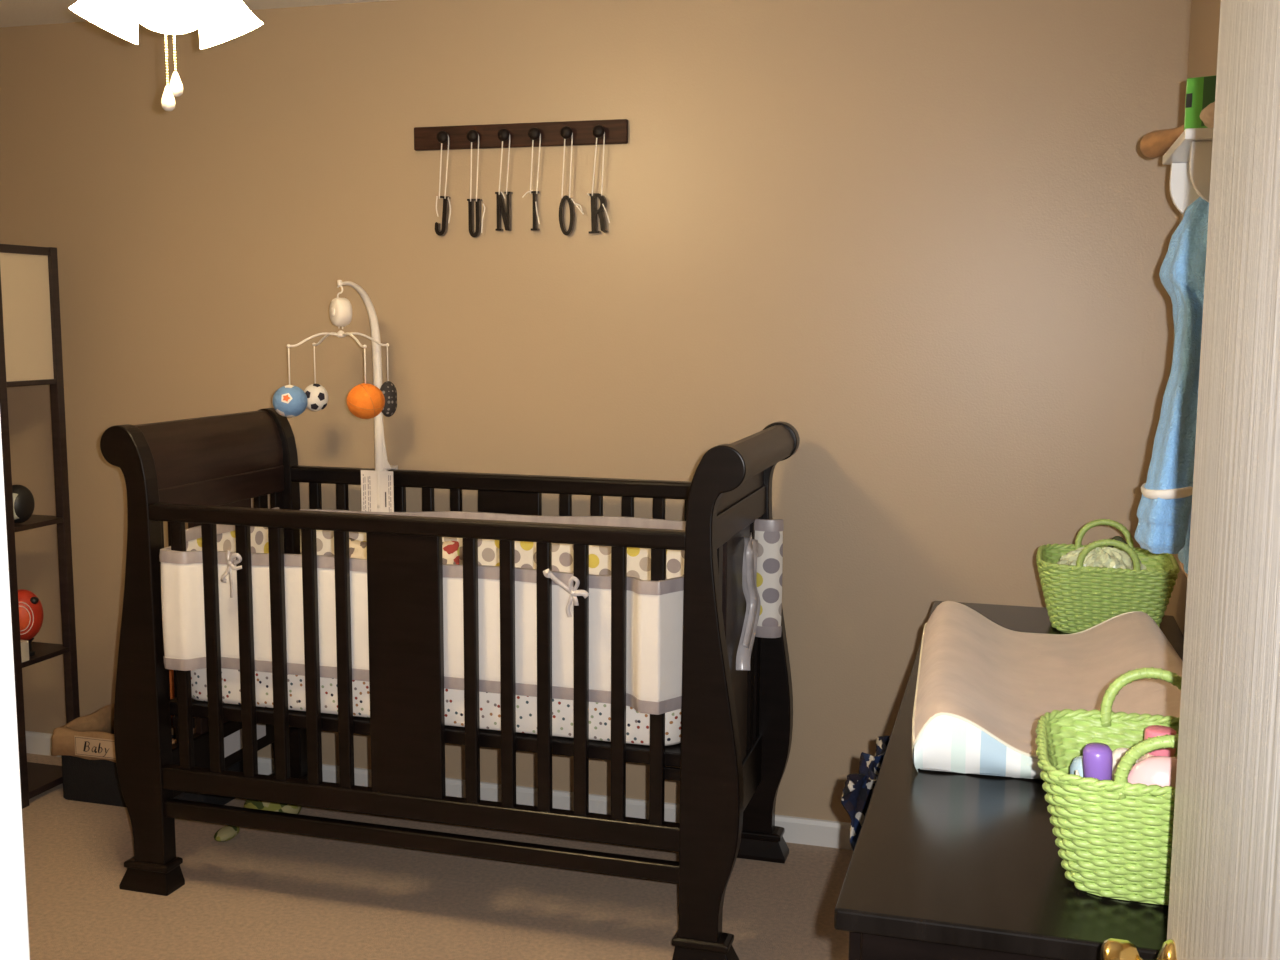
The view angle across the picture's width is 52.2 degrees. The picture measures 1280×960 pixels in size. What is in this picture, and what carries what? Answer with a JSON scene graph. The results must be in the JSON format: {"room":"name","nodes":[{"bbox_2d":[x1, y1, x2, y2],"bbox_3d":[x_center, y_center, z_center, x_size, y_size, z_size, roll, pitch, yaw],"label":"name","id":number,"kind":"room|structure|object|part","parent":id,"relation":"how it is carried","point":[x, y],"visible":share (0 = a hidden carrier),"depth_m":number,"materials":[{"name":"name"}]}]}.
{"room":"children's room","nodes":[
{"label":"children's room","id":0,"kind":"room"},
{"bbox_2d":[0,0,389,26],"bbox_3d":[-0.867,-1.267,2.315,3.990,0.080,3.240,2,7,16],"label":"ceiling","id":1,"kind":"structure","parent":0,"point":[13,13],"depth_m":3.97,"materials":[{"name":"white paint"}]},
{"bbox_2d":[69,0,262,110],"bbox_3d":[-0.902,-0.956,2.384,1.131,0.554,1.163,2,7,16],"label":"ceiling light","id":2,"kind":"object","parent":1,"relation":"hanging from","point":[217,21],"visible":1,"depth_m":2.38,"materials":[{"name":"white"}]},
{"bbox_3d":[-0.985,-0.873,2.410,0.127,0.129,0.128,2,7,16],"label":"lamp shade","id":3,"kind":"part","parent":2,"relation":"part of","materials":[{"name":"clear glass"}]},
{"bbox_3d":[-0.868,-0.811,2.390,0.005,0.200,0.004,2,7,16],"label":"pull chain","id":4,"kind":"part","parent":2,"relation":"part of","materials":[{"name":"gold metal"}]},
{"bbox_3d":[-0.869,-0.703,2.403,0.025,0.046,0.025,2,7,16],"label":"chain pull","id":5,"kind":"part","parent":2,"relation":"part of","materials":[{"name":"beige plastic"}]},
{"bbox_3d":[-0.821,-0.856,2.278,0.124,0.129,0.124,2,7,16],"label":"lamp shade","id":6,"kind":"part","parent":2,"relation":"part of","materials":[{"name":"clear glass"}]},
{"bbox_3d":[-0.829,-0.864,2.295,0.048,0.048,0.048,2,7,16],"label":"bulb","id":7,"kind":"part","parent":2,"relation":"part of","materials":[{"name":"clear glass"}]},
{"bbox_3d":[-0.861,-0.829,2.412,0.005,0.170,0.004,2,7,16],"label":"pull chain","id":8,"kind":"part","parent":2,"relation":"part of","materials":[{"name":"gold metal"}]},
{"bbox_3d":[-0.862,-0.736,2.423,0.025,0.046,0.025,2,7,16],"label":"chain pull","id":9,"kind":"part","parent":2,"relation":"part of","materials":[{"name":"beige plastic"}]},
{"bbox_3d":[-0.781,-0.881,2.485,0.126,0.129,0.126,2,7,16],"label":"lamp shade","id":10,"kind":"part","parent":2,"relation":"part of","materials":[{"name":"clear glass"}]},
{"bbox_2d":[22,753,852,959],"bbox_3d":[-0.795,1.341,1.673,4.690,0.060,5.030,2,7,16],"label":"floor","id":11,"kind":"structure","parent":0,"point":[255,894],"depth_m":3.40,"materials":[{"name":"beige carpet"}]},
{"bbox_2d":[0,244,79,808],"bbox_3d":[-1.988,0.140,4.087,0.264,1.722,0.272,2,7,16],"label":"shelf unit","id":12,"kind":"object","parent":11,"relation":"on","point":[30,320],"visible":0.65,"depth_m":4.03,"materials":[{"name":"black wood"}]},
{"bbox_3d":[-1.910,0.158,3.939,0.030,1.722,0.030,2,7,16],"label":"post","id":13,"kind":"part","parent":12,"relation":"part of","materials":[{"name":"black wood"}]},
{"bbox_2d":[12,485,34,523],"bbox_3d":[-1.915,0.074,4.008,0.090,0.120,0.103,2,7,16],"label":"ball","id":14,"kind":"object","parent":12,"relation":"on","point":[23,499],"visible":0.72,"depth_m":3.98,"materials":[{"name":"black plastic"}]},
{"bbox_3d":[-1.910,0.081,3.965,0.040,0.085,0.019,0,7,-6],"label":"pale panel","id":15,"kind":"part","parent":14,"relation":"part of","materials":[{"name":"beige plastic"}]},
{"bbox_2d":[21,640,28,662],"bbox_3d":[-1.907,0.528,4.021,0.030,0.064,0.036,2,7,16],"label":"block","id":16,"kind":"object","parent":12,"relation":"on","point":[24,643],"visible":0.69,"depth_m":4.02,"materials":[{"name":"beige"}]},
{"bbox_3d":[-1.984,-0.702,3.983,0.256,0.025,0.264,2,7,16],"label":"frame","id":17,"kind":"part","parent":12,"relation":"part of","materials":[{"name":"black wood"}]},
{"bbox_3d":[-1.985,-0.500,4.008,0.240,0.382,0.248,2,7,16],"label":"lamp shade","id":18,"kind":"part","parent":12,"relation":"part of","materials":[{"name":"beige paper"}]},
{"bbox_2d":[18,589,43,656],"bbox_3d":[-1.932,0.446,4.086,0.120,0.209,0.122,2,7,16],"label":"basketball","id":19,"kind":"object","parent":12,"relation":"on","point":[31,615],"visible":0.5,"depth_m":4.05,"materials":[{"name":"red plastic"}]},
{"bbox_3d":[-1.986,-0.302,4.032,0.256,0.016,0.264,2,7,16],"label":"shelf","id":20,"kind":"part","parent":12,"relation":"part of","materials":[{"name":"black wood"}]},
{"bbox_3d":[-1.988,0.135,4.086,0.256,0.016,0.264,2,7,16],"label":"shelf","id":21,"kind":"part","parent":12,"relation":"part of","materials":[{"name":"black wood"}]},
{"bbox_3d":[-1.993,0.965,4.188,0.256,0.022,0.264,2,7,16],"label":"shelf","id":22,"kind":"part","parent":12,"relation":"part of","materials":[{"name":"black wood"}]},
{"bbox_3d":[-1.990,0.553,4.138,0.256,0.016,0.264,2,7,16],"label":"shelf","id":23,"kind":"part","parent":12,"relation":"part of","materials":[{"name":"black wood"}]},
{"bbox_3d":[-1.842,0.130,4.169,0.030,1.722,0.030,2,7,16],"label":"post","id":24,"kind":"part","parent":12,"relation":"part of","materials":[{"name":"black wood"}]},
{"bbox_2d":[51,704,242,806],"bbox_3d":[-1.530,0.880,4.164,0.564,0.237,0.352,2,7,16],"label":"bin","id":25,"kind":"object","parent":11,"relation":"on","point":[85,745],"visible":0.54,"depth_m":4.06,"materials":[{"name":"black fabric"}]},
{"bbox_2d":[169,669,173,725],"bbox_3d":[-1.497,0.551,4.076,0.115,0.486,0.109,2,7,16],"label":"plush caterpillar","id":26,"kind":"object","parent":25,"relation":"in","point":[171,674],"visible":0.02,"depth_m":4.05,"materials":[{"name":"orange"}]},
{"bbox_2d":[214,799,301,841],"bbox_3d":[-1.121,0.983,3.862,0.175,0.123,0.273,2,7,16],"label":"frog","id":27,"kind":"object","parent":11,"relation":"on","point":[227,832],"visible":0.46,"depth_m":3.86},
{"bbox_2d":[100,408,799,959],"bbox_3d":[-0.475,0.463,3.518,1.681,1.234,0.756,2,7,16],"label":"crib","id":28,"kind":"object","parent":11,"relation":"on","point":[732,754],"visible":0.96,"depth_m":3.22,"materials":[{"name":"brown wood"}]},
{"bbox_3d":[-1.308,0.438,3.404,0.144,1.164,0.052,2,7,16],"label":"post","id":29,"kind":"part","parent":28,"relation":"part of","materials":[{"name":"brown wood"}]},
{"bbox_3d":[-1.222,-0.091,3.670,0.107,0.169,0.632,2,7,16],"label":"scroll panel","id":30,"kind":"part","parent":28,"relation":"part of","materials":[{"name":"brown wood"}]},
{"bbox_3d":[-1.186,0.030,3.674,0.033,0.079,0.632,2,7,16],"label":"rail","id":31,"kind":"part","parent":28,"relation":"part of","materials":[{"name":"brown wood"}]},
{"bbox_3d":[-1.190,0.756,3.764,0.033,0.135,0.632,2,7,16],"label":"rail","id":32,"kind":"part","parent":28,"relation":"part of","materials":[{"name":"brown wood"}]},
{"bbox_3d":[-1.118,0.359,4.050,0.144,1.164,0.052,2,7,16],"label":"post","id":33,"kind":"part","parent":28,"relation":"part of","materials":[{"name":"brown wood"}]},
{"bbox_2d":[272,280,397,511],"bbox_3d":[-0.840,-0.211,3.719,0.309,0.709,0.397,1,7,5],"label":"mobile","id":34,"kind":"object","parent":28,"relation":"attached to","point":[365,400],"visible":1,"depth_m":3.76,"materials":[{"name":"beige plastic"}]},
{"bbox_3d":[-0.903,-0.387,3.606,0.089,0.042,0.135,2,7,16],"label":"cross arm","id":35,"kind":"part","parent":34,"relation":"part of","materials":[{"name":"beige plastic"}]},
{"bbox_3d":[-0.897,-0.401,3.726,0.011,0.042,0.157,-6,9,-40],"label":"cross arm","id":36,"kind":"part","parent":34,"relation":"part of","materials":[{"name":"beige plastic"}]},
{"bbox_3d":[-0.790,-0.385,3.596,0.011,0.042,0.151,-5,9,-37],"label":"cross arm","id":37,"kind":"part","parent":34,"relation":"part of","materials":[{"name":"beige plastic"}]},
{"bbox_3d":[-0.799,-0.237,3.761,0.046,0.662,0.176,2,7,16],"label":"arm","id":38,"kind":"part","parent":34,"relation":"part of","materials":[{"name":"beige plastic"}]},
{"bbox_3d":[-0.779,-0.400,3.717,0.149,0.042,0.011,-6,10,-44],"label":"cross arm","id":39,"kind":"part","parent":34,"relation":"part of","materials":[{"name":"beige plastic"}]},
{"bbox_3d":[-0.571,0.453,3.189,0.192,0.665,0.024,2,7,16],"label":"panel","id":40,"kind":"part","parent":28,"relation":"part of","materials":[{"name":"brown wood"}]},
{"bbox_3d":[-0.568,0.109,3.146,1.424,0.042,0.046,2,7,16],"label":"rail","id":41,"kind":"part","parent":28,"relation":"part of","materials":[{"name":"brown wood"}]},
{"bbox_3d":[-0.572,0.805,3.231,1.424,0.059,0.038,2,7,16],"label":"rail","id":42,"kind":"part","parent":28,"relation":"part of","materials":[{"name":"brown wood"}]},
{"bbox_2d":[191,668,681,745],"bbox_3d":[-0.486,0.513,3.510,1.373,0.132,0.553,2,7,16],"label":"mattress","id":43,"kind":"object","parent":28,"relation":"on","point":[637,723],"visible":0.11,"depth_m":3.20,"materials":[{"name":"white fabric"}]},
{"bbox_2d":[159,507,783,714],"bbox_3d":[-0.431,0.288,3.439,1.550,0.382,0.675,2,7,16],"label":"bumper cover","id":44,"kind":"object","parent":28,"relation":"attached to","point":[654,626],"visible":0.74,"depth_m":3.26,"materials":[{"name":"fabric"}]},
{"bbox_3d":[-1.153,0.263,3.693,0.020,0.303,0.470,2,7,17],"label":"panel","id":45,"kind":"part","parent":44,"relation":"part of","materials":[{"name":"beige fabric"}]},
{"bbox_3d":[-0.555,0.353,3.193,1.388,0.302,0.104,2,7,16],"label":"panel","id":46,"kind":"part","parent":44,"relation":"part of","materials":[{"name":"fabric"}]},
{"bbox_3d":[-0.399,0.263,3.771,1.300,0.343,0.019,2,7,16],"label":"panel","id":47,"kind":"part","parent":44,"relation":"part of","materials":[{"name":"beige fabric"}]},
{"bbox_3d":[-0.378,0.008,3.790,1.424,0.048,0.046,2,7,16],"label":"rail","id":48,"kind":"part","parent":28,"relation":"part of","materials":[{"name":"brown wood"}]},
{"bbox_3d":[-0.381,0.365,3.834,0.192,0.683,0.024,2,7,16],"label":"panel","id":49,"kind":"part","parent":28,"relation":"part of","materials":[{"name":"brown wood"}]},
{"bbox_3d":[0.168,0.498,2.977,0.144,1.164,0.052,2,7,16],"label":"post","id":50,"kind":"part","parent":28,"relation":"part of","materials":[{"name":"brown wood"}]},
{"bbox_3d":[0.240,0.088,3.262,0.033,0.079,0.632,2,7,16],"label":"rail","id":51,"kind":"part","parent":28,"relation":"part of","materials":[{"name":"brown wood"}]},
{"bbox_3d":[0.236,0.815,3.352,0.033,0.135,0.632,2,7,16],"label":"rail","id":52,"kind":"part","parent":28,"relation":"part of","materials":[{"name":"brown wood"}]},
{"bbox_3d":[0.277,-0.029,3.237,0.107,0.169,0.632,2,7,16],"label":"scroll panel","id":53,"kind":"part","parent":28,"relation":"part of","materials":[{"name":"brown wood"}]},
{"bbox_3d":[0.358,0.419,3.623,0.144,1.164,0.052,2,7,16],"label":"post","id":54,"kind":"part","parent":28,"relation":"part of","materials":[{"name":"brown wood"}]},
{"bbox_2d":[834,601,1183,959],"bbox_3d":[0.707,0.817,2.269,0.544,0.850,1.710,2,7,16],"label":"dresser","id":55,"kind":"object","parent":11,"relation":"on","point":[944,865],"visible":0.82,"depth_m":1.56,"materials":[{"name":"brown wood"}]},
{"bbox_3d":[0.325,0.605,1.781,0.018,0.228,0.525,2,7,16],"label":"drawer","id":56,"kind":"part","parent":55,"relation":"part of","materials":[{"name":"brown wood"}]},
{"bbox_2d":[841,736,889,850],"bbox_3d":[0.395,0.559,2.251,0.053,0.211,0.421,2,7,16],"label":"cloth bundle","id":57,"kind":"object","parent":55,"relation":"hanging from","point":[858,789],"visible":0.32,"depth_m":2.11,"materials":[{"name":"fabric"}]},
{"bbox_2d":[912,601,1182,779],"bbox_3d":[0.711,0.341,2.236,0.459,0.102,0.794,2,7,14],"label":"changing pad","id":58,"kind":"object","parent":55,"relation":"on","point":[984,687],"visible":0.75,"depth_m":2.16,"materials":[{"name":"beige fabric"}]},
{"bbox_2d":[1036,519,1179,632],"bbox_3d":[1.007,0.211,2.827,0.290,0.217,0.305,3,7,18],"label":"wicker basket","id":59,"kind":"object","parent":55,"relation":"on","point":[1078,598],"visible":0.91,"depth_m":2.72,"materials":[{"name":"green wicker"}]},
{"bbox_2d":[1056,546,1146,569],"bbox_3d":[0.999,0.216,2.832,0.206,0.144,0.172,2,7,16],"label":"plastic package","id":60,"kind":"object","parent":59,"relation":"in","point":[1108,557],"visible":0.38,"depth_m":2.79},
{"bbox_2d":[1108,536,1126,547],"bbox_3d":[1.040,0.142,2.842,0.053,0.041,0.010,2,7,16],"label":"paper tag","id":61,"kind":"object","parent":60,"relation":"in","point":[1118,538],"visible":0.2,"depth_m":2.84,"materials":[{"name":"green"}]},
{"bbox_3d":[1.050,0.129,2.950,0.128,0.082,0.026,3,7,18],"label":"handle","id":62,"kind":"part","parent":59,"relation":"part of","materials":[{"name":"green wicker"}]},
{"bbox_3d":[0.965,0.161,2.688,0.128,0.082,0.026,3,7,18],"label":"handle","id":63,"kind":"part","parent":59,"relation":"part of","materials":[{"name":"green wicker"}]},
{"bbox_2d":[1035,667,1181,905],"bbox_3d":[0.622,0.366,1.560,0.290,0.217,0.305,2,7,16],"label":"wicker basket","id":64,"kind":"object","parent":55,"relation":"on","point":[1114,839],"visible":0.5,"depth_m":1.48,"materials":[{"name":"green wicker"}]},
{"bbox_2d":[1070,755,1083,777],"bbox_3d":[0.553,0.398,1.607,0.049,0.119,0.042,2,7,16],"label":"bottle","id":65,"kind":"object","parent":64,"relation":"in","point":[1077,763],"visible":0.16,"depth_m":1.59,"materials":[{"name":"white plastic"}]},
{"bbox_2d":[1083,743,1112,779],"bbox_3d":[0.550,0.387,1.560,0.048,0.148,0.048,2,7,16],"label":"lotion bottle","id":66,"kind":"object","parent":64,"relation":"in","point":[1097,757],"visible":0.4,"depth_m":1.54,"materials":[{"name":"purple plastic"}]},
{"bbox_2d":[1112,748,1137,780],"bbox_3d":[0.599,0.395,1.622,0.038,0.127,0.037,2,7,16],"label":"bottle","id":67,"kind":"object","parent":64,"relation":"in","point":[1118,753],"visible":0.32,"depth_m":1.61,"materials":[{"name":"beige plastic"}]},
{"bbox_3d":[0.661,0.283,1.684,0.128,0.082,0.026,2,7,16],"label":"handle","id":68,"kind":"part","parent":64,"relation":"part of","materials":[{"name":"green wicker"}]},
{"bbox_3d":[0.583,0.315,1.419,0.128,0.082,0.026,2,7,16],"label":"handle","id":69,"kind":"part","parent":64,"relation":"part of","materials":[{"name":"green wicker"}]},
{"bbox_2d":[1128,756,1176,787],"bbox_3d":[0.609,0.396,1.520,0.092,0.153,0.052,2,7,16],"label":"shampoo bottle","id":70,"kind":"object","parent":64,"relation":"in","point":[1152,770],"visible":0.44,"depth_m":1.50,"materials":[{"name":"pink plastic"}]},
{"bbox_2d":[1138,725,1176,761],"bbox_3d":[0.640,0.383,1.613,0.054,0.154,0.054,2,7,16],"label":"oil bottle","id":71,"kind":"object","parent":64,"relation":"in","point":[1151,731],"visible":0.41,"depth_m":1.59,"materials":[{"name":"pink plastic"}]},
{"bbox_2d":[0,0,1191,822],"bbox_3d":[-0.433,-0.199,3.965,3.990,2.440,0.100,2,7,16],"label":"wall","id":72,"kind":"structure","parent":0,"point":[927,241],"depth_m":3.72,"materials":[{"name":"beige paint"}]},
{"bbox_2d":[25,731,851,849],"bbox_3d":[-0.455,0.981,4.056,3.764,0.076,0.013,2,7,16],"label":"baseboard","id":73,"kind":"structure","parent":72,"relation":"attached to","point":[798,830],"depth_m":3.96,"materials":[{"name":"white paint"}]},
{"bbox_2d":[414,119,627,150],"bbox_3d":[-0.357,-0.997,3.764,0.660,0.067,0.056,2,7,16],"label":"peg rack","id":74,"kind":"object","parent":72,"relation":"attached to","point":[616,130],"visible":1,"depth_m":3.77,"materials":[{"name":"brown wood"}]},
{"bbox_2d":[435,136,450,235],"bbox_3d":[-0.582,-0.872,3.857,0.055,0.295,0.022,2,7,16],"label":"hanging letter","id":75,"kind":"object","parent":74,"relation":"hanging from","point":[446,202],"visible":1,"depth_m":3.86,"materials":[{"name":"black"}]},
{"bbox_2d":[467,135,484,237],"bbox_3d":[-0.479,-0.864,3.827,0.058,0.301,0.023,2,7,16],"label":"hanging letter","id":76,"kind":"object","parent":74,"relation":"hanging from","point":[479,226],"visible":1,"depth_m":3.84,"materials":[{"name":"black"}]},
{"bbox_2d":[495,135,512,230],"bbox_3d":[-0.397,-0.870,3.803,0.051,0.282,0.022,2,7,16],"label":"hanging letter","id":77,"kind":"object","parent":74,"relation":"hanging from","point":[505,210],"visible":1,"depth_m":3.81,"materials":[{"name":"black"}]},
{"bbox_2d":[522,134,540,230],"bbox_3d":[-0.311,-0.866,3.778,0.059,0.283,0.022,2,7,16],"label":"hanging letter","id":78,"kind":"object","parent":74,"relation":"hanging from","point":[535,213],"visible":1,"depth_m":3.78,"materials":[{"name":"black"}]},
{"bbox_2d":[559,133,583,235],"bbox_3d":[-0.195,-0.854,3.746,0.079,0.299,0.022,2,7,16],"label":"hanging letter","id":79,"kind":"object","parent":74,"relation":"hanging from","point":[571,202],"visible":1,"depth_m":3.75,"materials":[{"name":"black"}]},
{"bbox_2d":[587,132,609,233],"bbox_3d":[-0.116,-0.853,3.722,0.071,0.294,0.022,2,7,16],"label":"hanging letter","id":80,"kind":"object","parent":74,"relation":"hanging from","point":[603,202],"visible":1,"depth_m":3.73,"materials":[{"name":"black"}]},
{"bbox_2d":[1164,0,1220,635],"bbox_3d":[0.996,0.058,1.939,0.100,2.440,3.020,2,7,16],"label":"wall","id":81,"kind":"structure","parent":0,"point":[1205,14],"depth_m":3.01,"materials":[{"name":"beige paint"}]},
{"bbox_2d":[1162,128,1212,214],"bbox_3d":[1.036,-0.546,2.390,0.120,0.142,0.382,2,7,16],"label":"wall shelf","id":82,"kind":"object","parent":81,"relation":"attached to","point":[1189,157],"visible":0.37,"depth_m":2.26,"materials":[{"name":"white"}]},
{"bbox_2d":[1140,125,1183,157],"bbox_3d":[1.022,-0.661,2.500,0.052,0.053,0.323,1,7,8],"label":"bat","id":83,"kind":"object","parent":82,"relation":"on","point":[1154,144],"visible":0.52,"depth_m":2.56,"materials":[{"name":"beige wood"}]},
{"bbox_2d":[1134,197,1208,577],"bbox_3d":[0.985,-0.174,2.361,0.166,0.698,0.425,2,7,16],"label":"towel","id":84,"kind":"object","parent":82,"relation":"hanging from","point":[1164,509],"visible":0.51,"depth_m":2.21,"materials":[{"name":"blue fabric"}]},
{"bbox_3d":[0.914,0.015,2.257,0.090,0.030,0.143,2,7,16],"label":"cuff trim","id":85,"kind":"part","parent":84,"relation":"part of","materials":[{"name":"white fabric"}]},
{"bbox_2d":[1184,75,1215,129],"bbox_3d":[1.009,-0.656,2.296,0.080,0.098,0.062,6,9,38],"label":"tin box","id":86,"kind":"object","parent":82,"relation":"on","point":[1200,91],"visible":0.36,"depth_m":2.28,"materials":[{"name":"green metal"}]},
{"bbox_2d":[1186,93,1191,107],"bbox_3d":[0.964,-0.667,2.292,0.010,0.024,0.001,6,9,38],"label":"print","id":87,"kind":"object","parent":86,"relation":"attached to","point":[1188,95],"depth_m":2.29,"materials":[{"name":"black"}]},
{"bbox_3d":[1.002,-0.658,2.264,0.049,0.084,0.001,6,9,38],"label":"print panel","id":88,"kind":"part","parent":86,"relation":"part of","materials":[{"name":"green metal"}]},
{"bbox_2d":[1200,102,1214,127],"bbox_3d":[1.000,-0.623,2.223,0.084,0.050,0.051,2,7,16],"label":"folded cloth","id":89,"kind":"object","parent":82,"relation":"on","point":[1207,114],"visible":0.22,"depth_m":2.22,"materials":[{"name":"beige fabric"}]},
{"bbox_3d":[-1.311,0.164,0.983,3.990,2.440,0.120,2,7,16],"label":"wall","id":90,"kind":"structure","parent":0,"visible":0},
{"bbox_2d":[0,420,29,959],"bbox_3d":[-0.021,0.401,0.632,0.801,2.070,0.130,2,7,16],"label":"trim","id":91,"kind":"structure","parent":90,"relation":"attached to","point":[14,932],"depth_m":0.77,"materials":[{"name":"white paint"}]},
{"bbox_2d":[1100,0,1279,959],"bbox_3d":[0.411,0.370,0.949,0.100,2.033,0.710,2,7,16],"label":"door","id":92,"kind":"structure","parent":90,"relation":"in","point":[1224,894],"depth_m":1.00,"materials":[{"name":"beige wood"}]},
{"bbox_3d":[0.475,0.470,1.248,0.064,0.067,0.067,2,7,16],"label":"handle","id":93,"kind":"part","parent":92,"relation":"part of","materials":[{"name":"gold metal"}]}
]}

